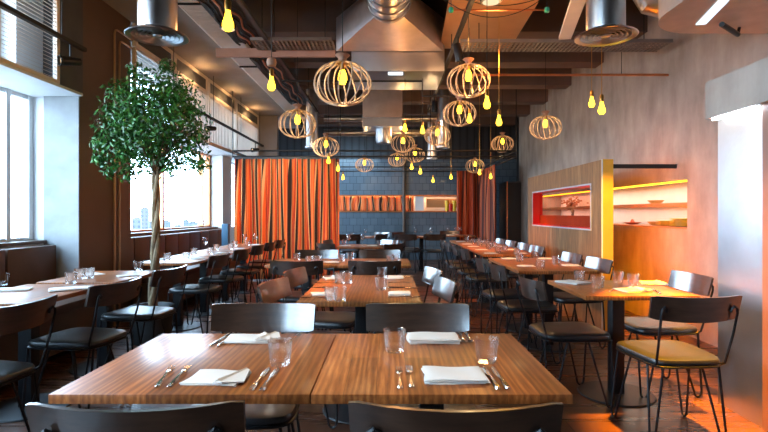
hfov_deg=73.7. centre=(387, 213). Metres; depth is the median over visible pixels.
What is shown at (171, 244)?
banquette
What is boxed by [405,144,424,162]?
cage pendant
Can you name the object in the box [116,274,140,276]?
folded napkin
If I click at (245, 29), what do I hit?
trough
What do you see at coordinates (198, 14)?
trim
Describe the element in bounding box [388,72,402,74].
light
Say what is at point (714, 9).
light
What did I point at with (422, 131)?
bulb
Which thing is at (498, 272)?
dining chair
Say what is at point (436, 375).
folded napkin
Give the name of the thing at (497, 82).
ceiling beam
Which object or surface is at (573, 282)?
folded napkin
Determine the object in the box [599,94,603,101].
socket
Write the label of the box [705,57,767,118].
trim
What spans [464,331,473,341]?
fork
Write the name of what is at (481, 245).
dining table
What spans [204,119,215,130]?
spotlight
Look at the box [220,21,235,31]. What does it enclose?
recessed light
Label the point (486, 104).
bulb
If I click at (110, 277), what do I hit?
dining table
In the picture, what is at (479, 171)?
bulb
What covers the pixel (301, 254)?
dining chair
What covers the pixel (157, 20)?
ceiling vent
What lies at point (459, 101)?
cage pendant
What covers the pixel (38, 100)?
wall
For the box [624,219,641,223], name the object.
dish
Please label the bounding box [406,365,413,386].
fork
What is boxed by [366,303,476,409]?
dining chair
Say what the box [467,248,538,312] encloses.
dining table
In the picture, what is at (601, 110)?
hanging bulb
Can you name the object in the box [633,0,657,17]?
duct
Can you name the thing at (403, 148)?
pipe
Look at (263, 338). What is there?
folded napkin
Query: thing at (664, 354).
dining chair
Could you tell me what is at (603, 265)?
dining chair
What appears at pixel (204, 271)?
dining table
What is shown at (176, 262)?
dining table
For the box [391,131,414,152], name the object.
cage pendant
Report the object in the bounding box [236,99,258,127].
transom window
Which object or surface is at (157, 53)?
transom window
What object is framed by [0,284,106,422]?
dining table
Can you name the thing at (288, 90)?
trough
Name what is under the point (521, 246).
dining chair
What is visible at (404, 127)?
bulb
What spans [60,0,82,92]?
trim
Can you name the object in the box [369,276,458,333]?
dining chair
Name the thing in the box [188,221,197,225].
tower block
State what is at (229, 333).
table knife
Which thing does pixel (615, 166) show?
air vent
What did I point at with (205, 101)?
screen
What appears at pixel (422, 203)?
display slot
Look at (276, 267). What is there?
dining chair
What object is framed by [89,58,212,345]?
ficus tree
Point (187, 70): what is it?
transom window
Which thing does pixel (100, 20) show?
pillar
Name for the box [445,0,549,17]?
rod
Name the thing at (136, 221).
tower block
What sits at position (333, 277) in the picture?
folded napkin
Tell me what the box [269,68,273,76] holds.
socket
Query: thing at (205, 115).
track rail
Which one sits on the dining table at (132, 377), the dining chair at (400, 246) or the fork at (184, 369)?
the fork at (184, 369)
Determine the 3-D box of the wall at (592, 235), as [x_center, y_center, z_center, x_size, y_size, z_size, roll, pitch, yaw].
[2.381,0.340,6.989,0.158,1.854,2.922,0,0,0]
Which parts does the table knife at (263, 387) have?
handle, blade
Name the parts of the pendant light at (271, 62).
knob, cord, bulb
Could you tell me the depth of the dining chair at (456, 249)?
6.96 m
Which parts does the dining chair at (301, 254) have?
seat, backrest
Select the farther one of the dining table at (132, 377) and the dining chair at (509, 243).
the dining chair at (509, 243)
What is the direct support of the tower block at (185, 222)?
on the ground
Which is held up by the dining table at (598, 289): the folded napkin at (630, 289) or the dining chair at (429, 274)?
the folded napkin at (630, 289)
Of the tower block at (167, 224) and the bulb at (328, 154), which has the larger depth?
the tower block at (167, 224)
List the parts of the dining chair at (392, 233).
backrest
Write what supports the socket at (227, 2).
attached to the bulb at (227, 23)
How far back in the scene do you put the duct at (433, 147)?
10.42 m
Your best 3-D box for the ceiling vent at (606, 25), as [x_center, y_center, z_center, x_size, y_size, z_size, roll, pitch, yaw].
[1.530,-2.058,3.600,0.424,1.650,0.424,0,0,0]
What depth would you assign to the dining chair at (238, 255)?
6.21 m
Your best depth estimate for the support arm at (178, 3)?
5.59 m
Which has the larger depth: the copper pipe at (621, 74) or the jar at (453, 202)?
the jar at (453, 202)
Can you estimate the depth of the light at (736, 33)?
3.94 m
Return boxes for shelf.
[543,180,686,228]
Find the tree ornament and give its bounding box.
[561,196,588,215]
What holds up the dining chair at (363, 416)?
on the floor
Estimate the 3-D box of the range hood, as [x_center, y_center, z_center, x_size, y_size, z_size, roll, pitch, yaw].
[0.030,-2.048,5.550,1.300,0.770,3.100,0,0,0]
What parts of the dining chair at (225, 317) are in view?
seat, backrest, seat frame, leg, leg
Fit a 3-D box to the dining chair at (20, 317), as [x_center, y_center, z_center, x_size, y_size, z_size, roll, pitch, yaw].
[-2.046,0.852,2.554,0.556,0.831,0.498,0,0,8]
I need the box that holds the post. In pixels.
[222,224,229,245]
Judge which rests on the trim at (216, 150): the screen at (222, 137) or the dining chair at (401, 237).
the screen at (222, 137)
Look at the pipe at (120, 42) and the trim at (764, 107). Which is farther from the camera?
the pipe at (120, 42)
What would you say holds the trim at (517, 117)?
attached to the wall at (646, 119)
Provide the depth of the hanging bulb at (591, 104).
4.69 m
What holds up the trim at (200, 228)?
attached to the wall at (38, 100)
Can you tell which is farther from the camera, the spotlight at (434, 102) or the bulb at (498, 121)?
the spotlight at (434, 102)
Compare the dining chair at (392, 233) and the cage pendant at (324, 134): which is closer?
the cage pendant at (324, 134)
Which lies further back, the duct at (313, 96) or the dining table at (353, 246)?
the duct at (313, 96)
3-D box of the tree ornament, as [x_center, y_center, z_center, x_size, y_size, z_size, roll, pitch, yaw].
[3.319,-0.081,9.153,0.106,0.467,1.102,0,0,0]
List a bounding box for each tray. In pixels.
[250,0,335,49]
[460,14,672,51]
[559,0,585,39]
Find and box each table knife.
[209,332,231,345]
[248,367,269,390]
[259,367,278,390]
[307,286,338,287]
[388,287,419,287]
[482,366,500,389]
[491,366,510,389]
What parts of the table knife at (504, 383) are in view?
blade, handle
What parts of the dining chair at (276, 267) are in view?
seat, backrest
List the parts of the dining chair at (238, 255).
leg, seat, seat frame, leg, post, leg, backrest, post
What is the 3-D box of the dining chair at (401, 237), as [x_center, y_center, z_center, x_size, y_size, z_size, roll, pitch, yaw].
[0.445,0.852,11.053,0.498,0.831,0.556,0,0,20]
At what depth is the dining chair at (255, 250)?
7.01 m
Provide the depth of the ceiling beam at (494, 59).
7.40 m
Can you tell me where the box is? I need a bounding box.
[363,90,401,143]
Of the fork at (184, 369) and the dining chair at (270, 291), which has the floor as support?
the dining chair at (270, 291)
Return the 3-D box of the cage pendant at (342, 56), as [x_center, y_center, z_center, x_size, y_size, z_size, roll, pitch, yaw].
[-0.335,-1.839,3.773,0.428,2.087,0.428,0,0,0]
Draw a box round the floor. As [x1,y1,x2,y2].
[0,260,764,431]
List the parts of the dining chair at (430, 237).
seat, backrest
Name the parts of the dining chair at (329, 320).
backrest, seat, seat frame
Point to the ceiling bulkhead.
(676, 16)
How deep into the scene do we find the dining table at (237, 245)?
8.25 m
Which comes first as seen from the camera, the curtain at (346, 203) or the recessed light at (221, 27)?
the recessed light at (221, 27)
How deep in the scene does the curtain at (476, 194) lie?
12.92 m
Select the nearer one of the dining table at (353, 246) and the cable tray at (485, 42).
the cable tray at (485, 42)
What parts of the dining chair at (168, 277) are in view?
leg, leg, seat, seat frame, leg, post, backrest, leg, post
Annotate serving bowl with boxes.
[647,200,663,203]
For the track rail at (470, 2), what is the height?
1.070 m
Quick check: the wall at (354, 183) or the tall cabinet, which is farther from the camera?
the wall at (354, 183)
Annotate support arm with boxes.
[178,3,200,4]
[239,66,256,67]
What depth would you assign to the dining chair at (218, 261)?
5.37 m
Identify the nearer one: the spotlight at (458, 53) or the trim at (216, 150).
the spotlight at (458, 53)
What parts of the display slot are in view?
white post, panel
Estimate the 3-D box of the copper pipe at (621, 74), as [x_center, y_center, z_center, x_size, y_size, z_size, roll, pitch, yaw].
[2.010,-2.206,5.700,2.219,1.354,0.028,0,0,0]
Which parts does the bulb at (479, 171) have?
cord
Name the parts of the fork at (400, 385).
handle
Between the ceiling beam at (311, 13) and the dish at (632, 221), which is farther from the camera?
the dish at (632, 221)
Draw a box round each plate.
[655,223,673,224]
[669,218,686,219]
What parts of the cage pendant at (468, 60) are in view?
cord, bulb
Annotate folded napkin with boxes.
[0,287,32,291]
[48,285,93,291]
[78,272,104,275]
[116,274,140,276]
[179,368,251,386]
[222,331,280,343]
[310,290,335,295]
[323,261,338,262]
[323,275,340,279]
[387,275,403,278]
[388,291,410,295]
[406,332,460,343]
[421,366,489,384]
[516,265,535,266]
[555,279,591,284]
[561,264,579,265]
[614,286,652,292]
[640,280,667,284]
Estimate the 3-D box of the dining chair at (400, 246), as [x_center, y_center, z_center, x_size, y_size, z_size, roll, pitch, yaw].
[-0.075,0.852,7.603,0.556,0.831,0.498,0,0,38]
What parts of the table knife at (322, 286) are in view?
handle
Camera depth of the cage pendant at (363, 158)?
11.59 m
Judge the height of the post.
1.080 m
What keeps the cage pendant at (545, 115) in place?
hanging from the ceiling
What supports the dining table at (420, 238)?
on the floor
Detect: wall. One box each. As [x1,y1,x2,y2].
[0,0,234,248]
[234,159,516,259]
[519,16,767,346]
[528,159,612,330]
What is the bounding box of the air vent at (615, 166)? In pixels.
[613,164,676,168]
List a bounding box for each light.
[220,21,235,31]
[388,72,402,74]
[480,0,501,5]
[696,0,728,24]
[712,105,759,119]
[719,22,740,36]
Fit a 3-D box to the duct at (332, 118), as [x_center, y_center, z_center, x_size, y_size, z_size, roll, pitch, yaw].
[-0.075,-1.853,10.000,2.350,0.130,0.130,0,0,0]
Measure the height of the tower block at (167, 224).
53.731 m
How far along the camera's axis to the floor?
3.75 m
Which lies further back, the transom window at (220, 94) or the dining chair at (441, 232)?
the dining chair at (441, 232)
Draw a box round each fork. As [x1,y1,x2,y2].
[155,365,175,386]
[167,365,190,386]
[283,332,301,342]
[396,366,402,387]
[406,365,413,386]
[458,331,465,341]
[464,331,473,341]
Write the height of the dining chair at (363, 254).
0.831 m
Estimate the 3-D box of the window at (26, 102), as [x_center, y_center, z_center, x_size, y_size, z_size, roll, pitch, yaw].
[-3.615,-0.453,0.975,0.090,1.440,8.350,0,0,0]
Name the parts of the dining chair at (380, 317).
backrest, seat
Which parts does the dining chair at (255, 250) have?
leg, leg, seat, seat frame, leg, leg, backrest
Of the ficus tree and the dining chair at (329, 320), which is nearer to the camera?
the dining chair at (329, 320)
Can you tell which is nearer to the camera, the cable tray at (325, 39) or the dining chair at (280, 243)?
the cable tray at (325, 39)
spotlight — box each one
[57,44,81,66]
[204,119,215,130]
[431,97,437,112]
[453,36,463,62]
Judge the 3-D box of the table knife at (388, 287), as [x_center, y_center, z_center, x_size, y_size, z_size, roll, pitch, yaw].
[0.110,0.512,3.550,0.220,0.008,0.018,0,0,0]
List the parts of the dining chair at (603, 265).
leg, seat, seat frame, leg, leg, backrest, post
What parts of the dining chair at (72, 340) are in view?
leg, seat frame, seat, leg, leg, post, backrest, leg, post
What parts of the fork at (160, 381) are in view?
handle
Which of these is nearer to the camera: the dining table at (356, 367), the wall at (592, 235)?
the dining table at (356, 367)
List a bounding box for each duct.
[305,89,318,148]
[324,115,436,121]
[324,130,434,135]
[427,105,436,159]
[436,89,449,148]
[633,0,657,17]
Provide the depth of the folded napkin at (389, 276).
4.04 m
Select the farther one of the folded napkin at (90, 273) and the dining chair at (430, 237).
the dining chair at (430, 237)
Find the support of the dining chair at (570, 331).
on the floor
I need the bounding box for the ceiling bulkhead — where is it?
[658,0,767,33]
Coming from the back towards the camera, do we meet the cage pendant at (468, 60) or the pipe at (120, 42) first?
the pipe at (120, 42)
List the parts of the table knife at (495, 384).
blade, handle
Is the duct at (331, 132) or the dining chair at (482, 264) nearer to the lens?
the dining chair at (482, 264)
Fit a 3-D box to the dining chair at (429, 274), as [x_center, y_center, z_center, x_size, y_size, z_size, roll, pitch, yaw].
[0.135,0.852,3.981,0.556,0.831,0.498,0,0,-9]
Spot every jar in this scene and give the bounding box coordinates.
[445,201,448,210]
[449,203,452,210]
[452,201,455,210]
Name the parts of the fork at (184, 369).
handle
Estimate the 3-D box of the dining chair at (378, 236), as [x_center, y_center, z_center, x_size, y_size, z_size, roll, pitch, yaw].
[-0.315,0.852,11.124,0.556,0.831,0.498,0,0,30]
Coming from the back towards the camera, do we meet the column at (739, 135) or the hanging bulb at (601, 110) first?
the hanging bulb at (601, 110)
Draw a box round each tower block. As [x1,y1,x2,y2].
[132,217,141,229]
[141,207,148,228]
[164,220,170,227]
[183,219,188,226]
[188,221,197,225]
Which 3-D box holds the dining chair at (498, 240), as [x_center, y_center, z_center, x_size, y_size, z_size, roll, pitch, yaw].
[1.733,0.852,8.829,0.556,0.831,0.498,0,0,-5]
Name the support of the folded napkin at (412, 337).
on the dining table at (356, 367)
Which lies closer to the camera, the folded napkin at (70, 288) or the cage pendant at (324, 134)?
the folded napkin at (70, 288)
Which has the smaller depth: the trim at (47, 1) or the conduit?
the trim at (47, 1)
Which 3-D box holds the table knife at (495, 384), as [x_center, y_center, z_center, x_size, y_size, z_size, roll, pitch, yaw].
[0.322,0.512,1.608,0.018,0.008,0.220,0,0,-1]
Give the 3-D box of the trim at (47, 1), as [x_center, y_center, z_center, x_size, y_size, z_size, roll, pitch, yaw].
[-3.270,-1.743,5.135,0.360,1.140,0.029,0,0,0]
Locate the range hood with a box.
[336,0,443,89]
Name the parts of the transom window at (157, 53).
pane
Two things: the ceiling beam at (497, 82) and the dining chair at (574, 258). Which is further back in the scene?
the ceiling beam at (497, 82)
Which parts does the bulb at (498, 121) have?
bulb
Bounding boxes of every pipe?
[113,29,132,325]
[118,41,132,323]
[402,136,405,256]
[472,31,668,75]
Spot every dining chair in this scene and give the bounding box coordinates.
[0,295,57,431]
[21,277,142,417]
[25,400,245,431]
[96,265,187,368]
[167,253,230,333]
[191,303,315,431]
[196,247,250,317]
[218,244,265,302]
[235,241,276,296]
[247,239,285,289]
[255,277,351,428]
[270,260,326,333]
[283,267,354,332]
[294,250,337,310]
[316,242,351,277]
[323,239,346,274]
[339,234,360,272]
[348,260,400,333]
[348,401,563,431]
[359,250,399,258]
[364,233,387,249]
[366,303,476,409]
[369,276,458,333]
[374,232,389,249]
[381,239,398,243]
[383,243,404,274]
[391,232,418,269]
[394,234,421,272]
[419,234,445,271]
[422,266,442,302]
[440,231,459,259]
[440,239,474,290]
[444,241,483,298]
[451,244,494,306]
[459,247,506,316]
[471,238,505,288]
[473,255,536,342]
[478,240,516,289]
[487,261,560,363]
[488,242,529,288]
[497,245,545,301]
[516,273,614,408]
[522,252,583,322]
[553,256,613,348]
[610,295,741,431]
[624,270,713,397]
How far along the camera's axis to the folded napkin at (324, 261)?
5.37 m
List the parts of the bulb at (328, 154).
cord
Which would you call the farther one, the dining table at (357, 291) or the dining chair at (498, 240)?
the dining chair at (498, 240)
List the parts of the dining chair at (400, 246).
backrest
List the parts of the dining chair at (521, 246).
backrest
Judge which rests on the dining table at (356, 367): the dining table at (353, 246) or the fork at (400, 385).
the fork at (400, 385)
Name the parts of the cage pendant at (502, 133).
cord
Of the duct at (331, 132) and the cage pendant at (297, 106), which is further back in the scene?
the duct at (331, 132)
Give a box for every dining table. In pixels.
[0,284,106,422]
[36,271,151,375]
[48,334,335,403]
[135,257,208,331]
[169,252,232,316]
[194,247,251,303]
[220,244,263,293]
[265,259,343,333]
[296,275,421,423]
[311,334,572,409]
[336,244,383,258]
[338,259,410,332]
[356,236,374,258]
[410,236,423,270]
[446,235,475,266]
[450,240,493,282]
[455,243,511,295]
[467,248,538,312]
[489,258,599,351]
[548,280,699,406]
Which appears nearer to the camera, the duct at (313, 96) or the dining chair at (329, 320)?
the dining chair at (329, 320)
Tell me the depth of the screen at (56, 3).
4.54 m
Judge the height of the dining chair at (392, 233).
0.831 m
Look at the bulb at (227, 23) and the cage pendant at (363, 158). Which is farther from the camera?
the cage pendant at (363, 158)
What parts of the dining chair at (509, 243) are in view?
backrest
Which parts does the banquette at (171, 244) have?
panel, panel, panel, panel, panel, seat, panel, panel, panel, panel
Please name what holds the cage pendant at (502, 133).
hanging from the ceiling
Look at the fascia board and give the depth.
5.80 m
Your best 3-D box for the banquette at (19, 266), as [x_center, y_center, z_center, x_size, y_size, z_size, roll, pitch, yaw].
[-3.085,0.750,2.055,0.690,0.875,6.110,0,0,0]
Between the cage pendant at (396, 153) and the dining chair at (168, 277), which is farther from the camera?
the cage pendant at (396, 153)
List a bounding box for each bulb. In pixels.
[222,0,233,31]
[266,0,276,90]
[327,65,329,163]
[403,119,406,131]
[420,79,424,133]
[467,28,471,122]
[478,96,480,174]
[483,89,490,108]
[496,109,501,125]
[588,47,594,107]
[598,46,605,114]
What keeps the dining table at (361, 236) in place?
on the floor
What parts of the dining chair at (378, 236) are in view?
backrest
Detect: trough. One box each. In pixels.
[197,0,263,45]
[249,58,306,104]
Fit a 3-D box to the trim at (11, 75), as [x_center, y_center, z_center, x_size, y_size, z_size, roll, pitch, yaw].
[-3.250,-1.185,0.760,0.400,0.025,8.720,0,0,0]
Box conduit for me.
[282,80,470,96]
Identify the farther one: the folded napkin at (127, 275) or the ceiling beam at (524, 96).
the ceiling beam at (524, 96)
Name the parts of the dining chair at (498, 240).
backrest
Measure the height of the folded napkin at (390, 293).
0.014 m
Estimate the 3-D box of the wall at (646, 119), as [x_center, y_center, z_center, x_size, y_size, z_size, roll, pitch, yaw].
[3.320,-0.808,4.300,0.400,4.150,15.800,0,0,0]
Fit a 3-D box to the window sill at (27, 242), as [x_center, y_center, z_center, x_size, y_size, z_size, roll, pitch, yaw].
[-3.565,0.282,0.975,0.290,0.030,8.350,0,0,0]
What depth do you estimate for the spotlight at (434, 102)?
7.86 m
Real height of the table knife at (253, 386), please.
0.008 m
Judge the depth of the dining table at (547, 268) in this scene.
4.90 m
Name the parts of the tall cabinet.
door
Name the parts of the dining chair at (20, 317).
seat, seat frame, leg, backrest, post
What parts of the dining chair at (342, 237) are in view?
seat, backrest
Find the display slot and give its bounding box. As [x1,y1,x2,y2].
[339,195,456,211]
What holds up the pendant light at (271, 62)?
hanging from the ceiling
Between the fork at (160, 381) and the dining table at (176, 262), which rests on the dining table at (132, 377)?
the fork at (160, 381)
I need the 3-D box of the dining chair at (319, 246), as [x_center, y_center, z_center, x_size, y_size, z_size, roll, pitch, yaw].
[-0.760,0.852,7.710,0.556,0.831,0.498,0,0,-40]
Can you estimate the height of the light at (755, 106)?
0.017 m
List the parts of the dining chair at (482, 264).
post, backrest, leg, post, leg, seat, seat frame, leg, leg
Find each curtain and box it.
[234,159,338,279]
[339,196,413,210]
[457,165,495,259]
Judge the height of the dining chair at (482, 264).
0.831 m
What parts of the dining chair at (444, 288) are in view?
seat, backrest, post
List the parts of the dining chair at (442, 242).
backrest, seat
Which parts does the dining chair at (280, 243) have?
seat, backrest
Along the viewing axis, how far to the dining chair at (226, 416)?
1.16 m
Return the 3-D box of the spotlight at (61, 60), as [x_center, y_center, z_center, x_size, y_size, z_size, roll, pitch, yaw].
[-2.931,-1.453,4.719,0.100,0.221,0.189,0,0,40]
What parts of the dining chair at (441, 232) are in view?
backrest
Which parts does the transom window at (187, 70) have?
pane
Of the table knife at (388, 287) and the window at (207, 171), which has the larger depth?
the window at (207, 171)
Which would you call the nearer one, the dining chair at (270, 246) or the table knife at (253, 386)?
the table knife at (253, 386)
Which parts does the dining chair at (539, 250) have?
seat, backrest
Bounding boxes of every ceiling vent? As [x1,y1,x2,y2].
[124,0,189,46]
[574,0,638,46]
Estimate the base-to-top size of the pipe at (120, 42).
3.261 m
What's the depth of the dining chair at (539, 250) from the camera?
6.78 m
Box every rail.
[0,0,86,51]
[173,47,263,146]
[232,89,516,171]
[236,0,319,114]
[427,0,474,112]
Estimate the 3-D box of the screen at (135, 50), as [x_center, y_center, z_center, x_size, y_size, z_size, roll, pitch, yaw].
[-3.070,-1.608,6.740,0.040,0.810,1.120,0,0,0]
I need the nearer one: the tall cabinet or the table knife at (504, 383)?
the table knife at (504, 383)
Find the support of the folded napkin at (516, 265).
on the dining table at (547, 268)
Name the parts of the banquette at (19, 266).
panel, panel, seat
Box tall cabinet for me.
[499,181,520,257]
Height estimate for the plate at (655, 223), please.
0.016 m
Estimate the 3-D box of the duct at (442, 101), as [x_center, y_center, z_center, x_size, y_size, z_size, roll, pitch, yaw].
[0.999,-2.037,9.300,0.251,1.695,0.251,0,0,0]
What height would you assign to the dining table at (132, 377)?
0.750 m
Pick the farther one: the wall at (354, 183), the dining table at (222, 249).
the wall at (354, 183)
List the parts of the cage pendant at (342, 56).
cord, bulb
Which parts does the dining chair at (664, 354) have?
leg, leg, post, seat, seat frame, leg, backrest, leg, post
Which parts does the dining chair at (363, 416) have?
post, post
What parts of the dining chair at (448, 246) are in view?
backrest, seat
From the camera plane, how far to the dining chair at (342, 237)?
10.76 m
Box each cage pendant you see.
[278,0,316,138]
[313,0,371,106]
[313,133,338,156]
[355,136,373,171]
[388,152,405,166]
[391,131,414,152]
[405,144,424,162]
[424,92,450,145]
[443,62,476,126]
[447,16,490,97]
[466,157,483,172]
[491,89,513,152]
[529,47,561,139]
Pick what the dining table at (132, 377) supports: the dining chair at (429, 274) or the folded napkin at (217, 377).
the folded napkin at (217, 377)
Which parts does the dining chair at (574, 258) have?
leg, backrest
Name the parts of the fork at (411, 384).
handle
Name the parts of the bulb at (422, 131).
cord, bulb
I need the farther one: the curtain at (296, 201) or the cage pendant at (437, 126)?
the curtain at (296, 201)
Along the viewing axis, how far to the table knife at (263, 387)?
1.56 m
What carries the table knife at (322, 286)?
on the dining table at (357, 291)
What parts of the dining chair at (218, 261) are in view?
leg, leg, seat frame, seat, leg, post, leg, backrest, post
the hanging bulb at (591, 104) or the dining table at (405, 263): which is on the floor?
the dining table at (405, 263)
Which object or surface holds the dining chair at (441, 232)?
on the floor
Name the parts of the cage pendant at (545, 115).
cord, bulb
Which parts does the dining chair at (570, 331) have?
post, backrest, leg, post, leg, seat, seat frame, leg, leg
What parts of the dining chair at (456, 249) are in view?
backrest, leg, leg, seat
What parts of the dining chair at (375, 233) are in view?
backrest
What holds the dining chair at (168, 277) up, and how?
on the floor
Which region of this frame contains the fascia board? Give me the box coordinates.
[216,48,334,57]
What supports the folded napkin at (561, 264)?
on the dining table at (547, 268)
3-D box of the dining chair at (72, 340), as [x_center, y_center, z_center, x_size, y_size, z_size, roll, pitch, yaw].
[-1.965,0.852,3.339,0.556,0.831,0.498,0,0,9]
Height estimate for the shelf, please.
0.519 m
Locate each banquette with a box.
[0,245,96,360]
[131,229,239,304]
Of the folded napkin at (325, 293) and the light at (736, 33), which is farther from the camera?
the light at (736, 33)
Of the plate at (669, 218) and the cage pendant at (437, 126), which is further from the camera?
the cage pendant at (437, 126)
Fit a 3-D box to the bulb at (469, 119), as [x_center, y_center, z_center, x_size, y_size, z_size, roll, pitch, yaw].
[0.891,-1.936,5.600,0.057,1.893,0.057,0,0,0]
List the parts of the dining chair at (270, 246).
seat, backrest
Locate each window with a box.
[0,87,32,241]
[131,141,210,232]
[132,23,172,68]
[174,52,207,93]
[208,78,235,112]
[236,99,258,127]
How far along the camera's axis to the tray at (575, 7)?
4.72 m
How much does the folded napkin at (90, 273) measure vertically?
0.010 m
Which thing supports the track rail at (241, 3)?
hanging from the ceiling
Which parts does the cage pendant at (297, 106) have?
cord, bulb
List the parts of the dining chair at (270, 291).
backrest, seat, leg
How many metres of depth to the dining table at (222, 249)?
7.34 m
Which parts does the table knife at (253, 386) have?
handle, blade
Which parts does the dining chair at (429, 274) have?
post, backrest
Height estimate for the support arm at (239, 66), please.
0.028 m
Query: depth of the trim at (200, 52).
8.06 m
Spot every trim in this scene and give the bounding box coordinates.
[0,61,82,95]
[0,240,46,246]
[43,0,80,96]
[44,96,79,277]
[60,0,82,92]
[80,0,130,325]
[103,0,301,127]
[131,227,217,235]
[138,124,239,160]
[178,0,304,119]
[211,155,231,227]
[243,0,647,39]
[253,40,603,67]
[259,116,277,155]
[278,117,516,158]
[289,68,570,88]
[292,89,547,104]
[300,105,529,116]
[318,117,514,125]
[517,117,518,180]
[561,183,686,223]
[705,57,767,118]
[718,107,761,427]
[762,104,767,431]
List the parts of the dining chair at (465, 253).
backrest, post, leg, leg, seat, seat frame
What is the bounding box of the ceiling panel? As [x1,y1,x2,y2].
[441,0,538,48]
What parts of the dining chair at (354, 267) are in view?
backrest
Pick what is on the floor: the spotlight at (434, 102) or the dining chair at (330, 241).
the dining chair at (330, 241)
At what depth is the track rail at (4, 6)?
4.33 m
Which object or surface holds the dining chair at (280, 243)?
on the floor
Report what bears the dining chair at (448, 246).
on the floor
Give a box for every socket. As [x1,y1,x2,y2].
[225,0,230,10]
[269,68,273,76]
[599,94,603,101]
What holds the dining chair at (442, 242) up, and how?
on the floor
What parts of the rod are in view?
rod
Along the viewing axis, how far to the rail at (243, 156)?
9.65 m
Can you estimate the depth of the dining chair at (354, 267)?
4.73 m
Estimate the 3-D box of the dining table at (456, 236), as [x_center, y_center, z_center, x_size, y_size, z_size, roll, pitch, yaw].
[1.670,0.892,12.250,0.740,0.750,0.700,0,0,0]
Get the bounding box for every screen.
[0,0,59,83]
[132,47,172,115]
[174,73,207,142]
[208,95,235,153]
[236,114,258,155]
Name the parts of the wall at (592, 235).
red panel, edge trim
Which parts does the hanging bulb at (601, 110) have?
cord, bulb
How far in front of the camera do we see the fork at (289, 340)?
2.07 m
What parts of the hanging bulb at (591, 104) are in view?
cord, bulb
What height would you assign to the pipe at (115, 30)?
3.361 m
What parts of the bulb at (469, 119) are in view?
cord, bulb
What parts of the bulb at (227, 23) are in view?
bulb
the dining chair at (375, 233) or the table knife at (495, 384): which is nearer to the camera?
the table knife at (495, 384)
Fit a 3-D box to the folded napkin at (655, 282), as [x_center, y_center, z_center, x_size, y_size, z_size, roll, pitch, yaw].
[1.960,0.506,3.782,0.184,0.021,0.202,0,0,17]
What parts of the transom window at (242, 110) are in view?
pane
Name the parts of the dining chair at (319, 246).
backrest, seat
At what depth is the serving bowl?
6.29 m
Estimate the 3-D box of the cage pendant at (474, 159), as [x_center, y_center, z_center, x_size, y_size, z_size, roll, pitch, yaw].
[1.975,-1.901,11.624,0.429,1.963,0.429,0,0,41]
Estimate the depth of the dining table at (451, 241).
9.46 m
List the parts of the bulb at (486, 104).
bulb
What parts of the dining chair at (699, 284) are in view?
leg, seat, seat frame, leg, leg, backrest, post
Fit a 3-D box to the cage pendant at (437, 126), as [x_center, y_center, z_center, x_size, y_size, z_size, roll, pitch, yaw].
[0.800,-1.992,8.271,0.428,1.781,0.428,0,0,-24]
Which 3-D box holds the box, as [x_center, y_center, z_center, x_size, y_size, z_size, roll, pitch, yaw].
[-0.097,-1.843,9.300,0.700,1.180,0.600,0,0,0]
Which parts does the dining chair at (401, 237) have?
backrest, seat, leg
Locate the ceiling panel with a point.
(507, 27)
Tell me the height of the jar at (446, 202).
0.280 m
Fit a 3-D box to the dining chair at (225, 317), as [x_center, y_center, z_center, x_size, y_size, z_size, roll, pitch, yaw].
[-0.600,0.852,2.252,0.498,0.831,0.556,0,0,0]
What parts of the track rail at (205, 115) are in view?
rail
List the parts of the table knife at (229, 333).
handle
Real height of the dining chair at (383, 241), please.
0.831 m
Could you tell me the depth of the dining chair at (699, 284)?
3.60 m
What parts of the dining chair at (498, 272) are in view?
post, backrest, leg, post, leg, seat, seat frame, leg, leg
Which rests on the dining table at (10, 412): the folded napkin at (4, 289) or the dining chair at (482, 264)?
the folded napkin at (4, 289)
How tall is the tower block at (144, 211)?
66.468 m
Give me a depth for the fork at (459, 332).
2.10 m
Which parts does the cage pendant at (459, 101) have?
bulb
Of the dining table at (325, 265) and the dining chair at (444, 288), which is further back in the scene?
the dining table at (325, 265)
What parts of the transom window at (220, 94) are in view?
pane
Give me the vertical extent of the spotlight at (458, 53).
0.260 m
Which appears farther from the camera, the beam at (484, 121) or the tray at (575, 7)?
the beam at (484, 121)
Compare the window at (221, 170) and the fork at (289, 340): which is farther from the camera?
the window at (221, 170)
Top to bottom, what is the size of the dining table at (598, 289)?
0.750 m
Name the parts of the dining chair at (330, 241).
backrest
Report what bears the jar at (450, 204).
in the display slot
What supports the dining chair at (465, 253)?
on the floor
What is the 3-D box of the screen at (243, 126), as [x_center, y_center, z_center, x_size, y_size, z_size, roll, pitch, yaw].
[-3.070,-1.608,11.200,0.040,0.810,1.760,0,0,0]

